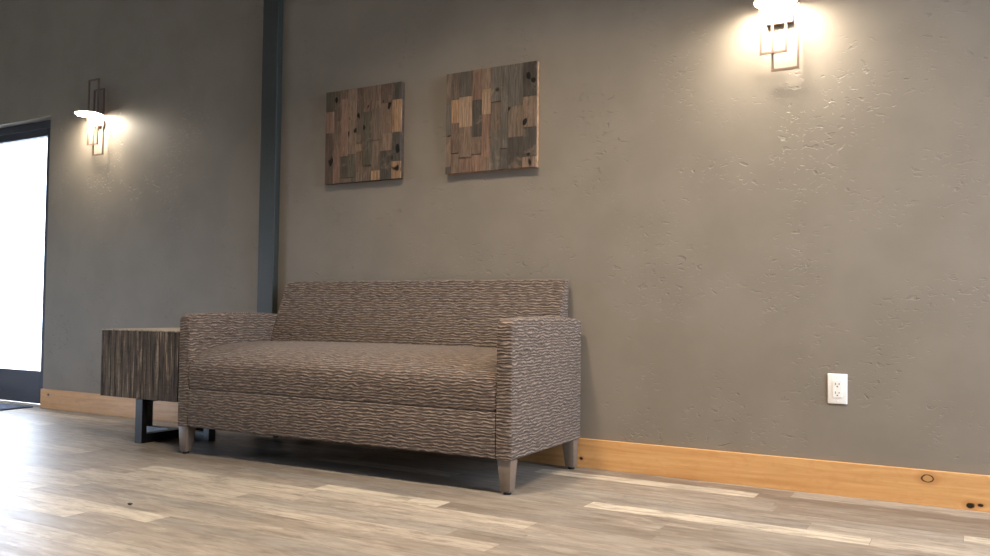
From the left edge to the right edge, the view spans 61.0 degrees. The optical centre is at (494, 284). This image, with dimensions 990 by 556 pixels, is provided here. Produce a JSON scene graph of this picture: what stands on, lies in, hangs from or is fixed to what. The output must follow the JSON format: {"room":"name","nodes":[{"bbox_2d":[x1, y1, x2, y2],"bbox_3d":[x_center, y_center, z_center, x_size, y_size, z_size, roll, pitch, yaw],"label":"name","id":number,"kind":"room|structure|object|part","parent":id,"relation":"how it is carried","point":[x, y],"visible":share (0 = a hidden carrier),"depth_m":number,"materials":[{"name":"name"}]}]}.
{"room":"lobby","nodes":[
{"label":"lobby","id":0,"kind":"room"},
{"bbox_2d":[0,0,989,474],"bbox_3d":[-0.691,-0.736,4.460,10.800,3.100,0.140,0,-2,30],"label":"wall","id":1,"kind":"structure","parent":0,"point":[729,234],"depth_m":3.66,"materials":[{"name":"paint"}]},
{"bbox_2d":[0,120,50,406],"bbox_3d":[-3.890,-0.152,6.259,2.052,1.975,0.135,0,-2,30],"label":"door","id":2,"kind":"structure","parent":1,"relation":"in","point":[25,148],"depth_m":5.97,"materials":[{"name":"clear glass"}]},
{"bbox_3d":[-3.888,0.715,6.253,1.746,0.224,0.045,0,-2,30],"label":"rail","id":3,"kind":"part","parent":2,"relation":"part of","materials":[{"name":"black metal"}]},
{"bbox_3d":[-3.867,-1.059,6.311,1.746,0.055,0.045,0,-2,30],"label":"rail","id":4,"kind":"part","parent":2,"relation":"part of","materials":[{"name":"black metal"}]},
{"bbox_3d":[-3.874,-0.151,6.288,2.052,1.975,0.070,0,-2,30],"label":"frame","id":5,"kind":"part","parent":2,"relation":"part of","materials":[{"name":"black metal"}]},
{"bbox_2d":[74,78,105,155],"bbox_3d":[-2.602,-1.082,5.385,0.164,0.497,0.166,0,-2,30],"label":"wall sconce","id":6,"kind":"object","parent":1,"relation":"attached to","point":[88,113],"visible":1,"depth_m":5.41,"materials":[{"name":"brown metal"}]},
{"bbox_3d":[-2.602,-1.098,5.384,0.164,0.014,0.164,0,-2,30],"label":"lamp shade","id":7,"kind":"part","parent":6,"relation":"part of","materials":[{"name":"white glass"}]},
{"bbox_3d":[-2.594,-1.115,5.431,0.105,0.428,0.008,0,-2,30],"label":"rectangular frame","id":8,"kind":"part","parent":6,"relation":"part of","materials":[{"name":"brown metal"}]},
{"bbox_3d":[-2.553,-1.046,5.415,0.106,0.429,0.008,0,-2,30],"label":"rectangular frame","id":9,"kind":"part","parent":6,"relation":"part of","materials":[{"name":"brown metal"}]},
{"bbox_2d":[40,389,177,422],"bbox_3d":[-2.180,0.757,5.158,1.999,0.127,0.016,0,-2,30],"label":"baseboard","id":10,"kind":"structure","parent":1,"relation":"attached to","point":[94,403],"depth_m":5.33,"materials":[{"name":"brown wood"}]},
{"bbox_2d":[257,0,283,313],"bbox_3d":[-1.248,-0.735,4.674,0.116,3.100,0.040,0,-2,30],"label":"column","id":11,"kind":"structure","parent":1,"relation":"attached to","point":[271,103],"depth_m":4.65,"materials":[{"name":"grey metal"}]},
{"bbox_2d":[325,81,404,184],"bbox_3d":[-0.680,-0.777,4.355,0.489,0.489,0.033,0,-2,30],"label":"wood wall panel","id":12,"kind":"object","parent":1,"relation":"attached to","point":[364,132],"visible":1,"depth_m":4.33,"materials":[{"name":"brown wood"}]},
{"bbox_2d":[445,61,539,174],"bbox_3d":[-0.018,-0.781,3.979,0.489,0.489,0.033,0,-2,30],"label":"wood wall panel","id":13,"kind":"object","parent":1,"relation":"attached to","point":[492,114],"visible":1,"depth_m":3.96,"materials":[{"name":"brown wood"}]},
{"bbox_2d":[517,438,989,512],"bbox_3d":[1.369,0.733,3.141,5.931,0.127,0.016,0,-2,30],"label":"baseboard","id":14,"kind":"structure","parent":1,"relation":"attached to","point":[954,490],"depth_m":3.26,"materials":[{"name":"brown wood"}]},
{"bbox_2d":[753,0,799,71],"bbox_3d":[1.095,-1.094,3.283,0.164,0.497,0.166,0,-2,30],"label":"wall sconce","id":15,"kind":"object","parent":1,"relation":"attached to","point":[779,19],"visible":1,"depth_m":3.31,"materials":[{"name":"brown metal"}]},
{"bbox_3d":[1.102,-1.127,3.329,0.105,0.428,0.008,0,-2,30],"label":"rectangular frame","id":16,"kind":"part","parent":15,"relation":"part of","materials":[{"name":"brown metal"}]},
{"bbox_3d":[1.144,-1.059,3.314,0.106,0.429,0.008,0,-2,30],"label":"rectangular frame","id":17,"kind":"part","parent":15,"relation":"part of","materials":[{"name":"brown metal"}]},
{"bbox_2d":[828,373,846,403],"bbox_3d":[1.302,0.396,3.197,0.070,0.114,0.009,0,-2,30],"label":"wall outlet","id":18,"kind":"object","parent":1,"relation":"attached to","point":[837,383],"visible":1,"depth_m":3.19,"materials":[{"name":"white plastic"}]},
{"bbox_2d":[833,380,841,397],"bbox_3d":[1.301,0.396,3.195,0.034,0.067,0.003,0,-2,30],"label":"receptacle","id":19,"kind":"object","parent":18,"relation":"attached to","point":[837,384],"depth_m":3.19,"materials":[{"name":"white plastic"}]},
{"bbox_2d":[0,400,989,555],"bbox_3d":[-2.291,0.753,1.628,11.200,0.100,6.540,0,-2,30],"label":"floor","id":20,"kind":"structure","parent":0,"point":[68,479],"depth_m":2.89,"materials":[{"name":"wood"}]},
{"bbox_2d":[0,403,32,410],"bbox_3d":[-3.824,0.806,5.456,1.150,0.009,0.950,0,-2,24],"label":"mat","id":21,"kind":"object","parent":20,"relation":"on","point":[3,407],"visible":1,"depth_m":5.61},
{"bbox_2d":[100,328,214,443],"bbox_3d":[-1.673,0.519,4.443,0.584,0.567,0.502,0,-2,30],"label":"side table","id":22,"kind":"object","parent":20,"relation":"on","point":[141,364],"visible":0.68,"depth_m":4.23,"materials":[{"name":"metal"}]},
{"bbox_2d":[178,279,580,494],"bbox_3d":[-0.550,0.381,3.819,1.756,0.830,0.684,0,-2,28],"label":"sofa","id":23,"kind":"object","parent":20,"relation":"on","point":[480,368],"visible":1,"depth_m":3.63,"materials":[{"name":"brown fabric"}]},
{"bbox_3d":[-1.442,0.720,3.942,0.058,0.118,0.058,0,-2,28],"label":"leg","id":24,"kind":"part","parent":23,"relation":"part of","materials":[{"name":"grey wood"}]},
{"bbox_3d":[-1.295,0.405,4.215,0.068,0.532,0.668,0,-2,28],"label":"arm","id":25,"kind":"part","parent":23,"relation":"part of"},
{"bbox_2d":[189,341,496,411],"bbox_3d":[-0.582,0.380,3.761,1.617,0.221,0.552,0,-2,28],"label":"seat cushion","id":26,"kind":"object","parent":23,"relation":"on","point":[413,376],"depth_m":3.53,"materials":[{"name":"fabric"}]},
{"bbox_3d":[-0.427,0.320,4.048,1.617,0.690,0.166,0,-2,28],"label":"backrest","id":27,"kind":"part","parent":23,"relation":"part of","materials":[{"name":"fabric"}]},
{"bbox_3d":[0.046,0.712,3.140,0.058,0.118,0.058,0,-2,28],"label":"leg","id":28,"kind":"part","parent":23,"relation":"part of","materials":[{"name":"grey wood"}]},
{"bbox_3d":[0.191,0.396,3.414,0.068,0.532,0.668,0,-2,28],"label":"arm","id":29,"kind":"part","parent":23,"relation":"part of"},
{"bbox_3d":[0.327,0.732,3.661,0.058,0.118,0.058,0,-2,28],"label":"leg","id":30,"kind":"part","parent":23,"relation":"part of","materials":[{"name":"grey wood"}]}
]}

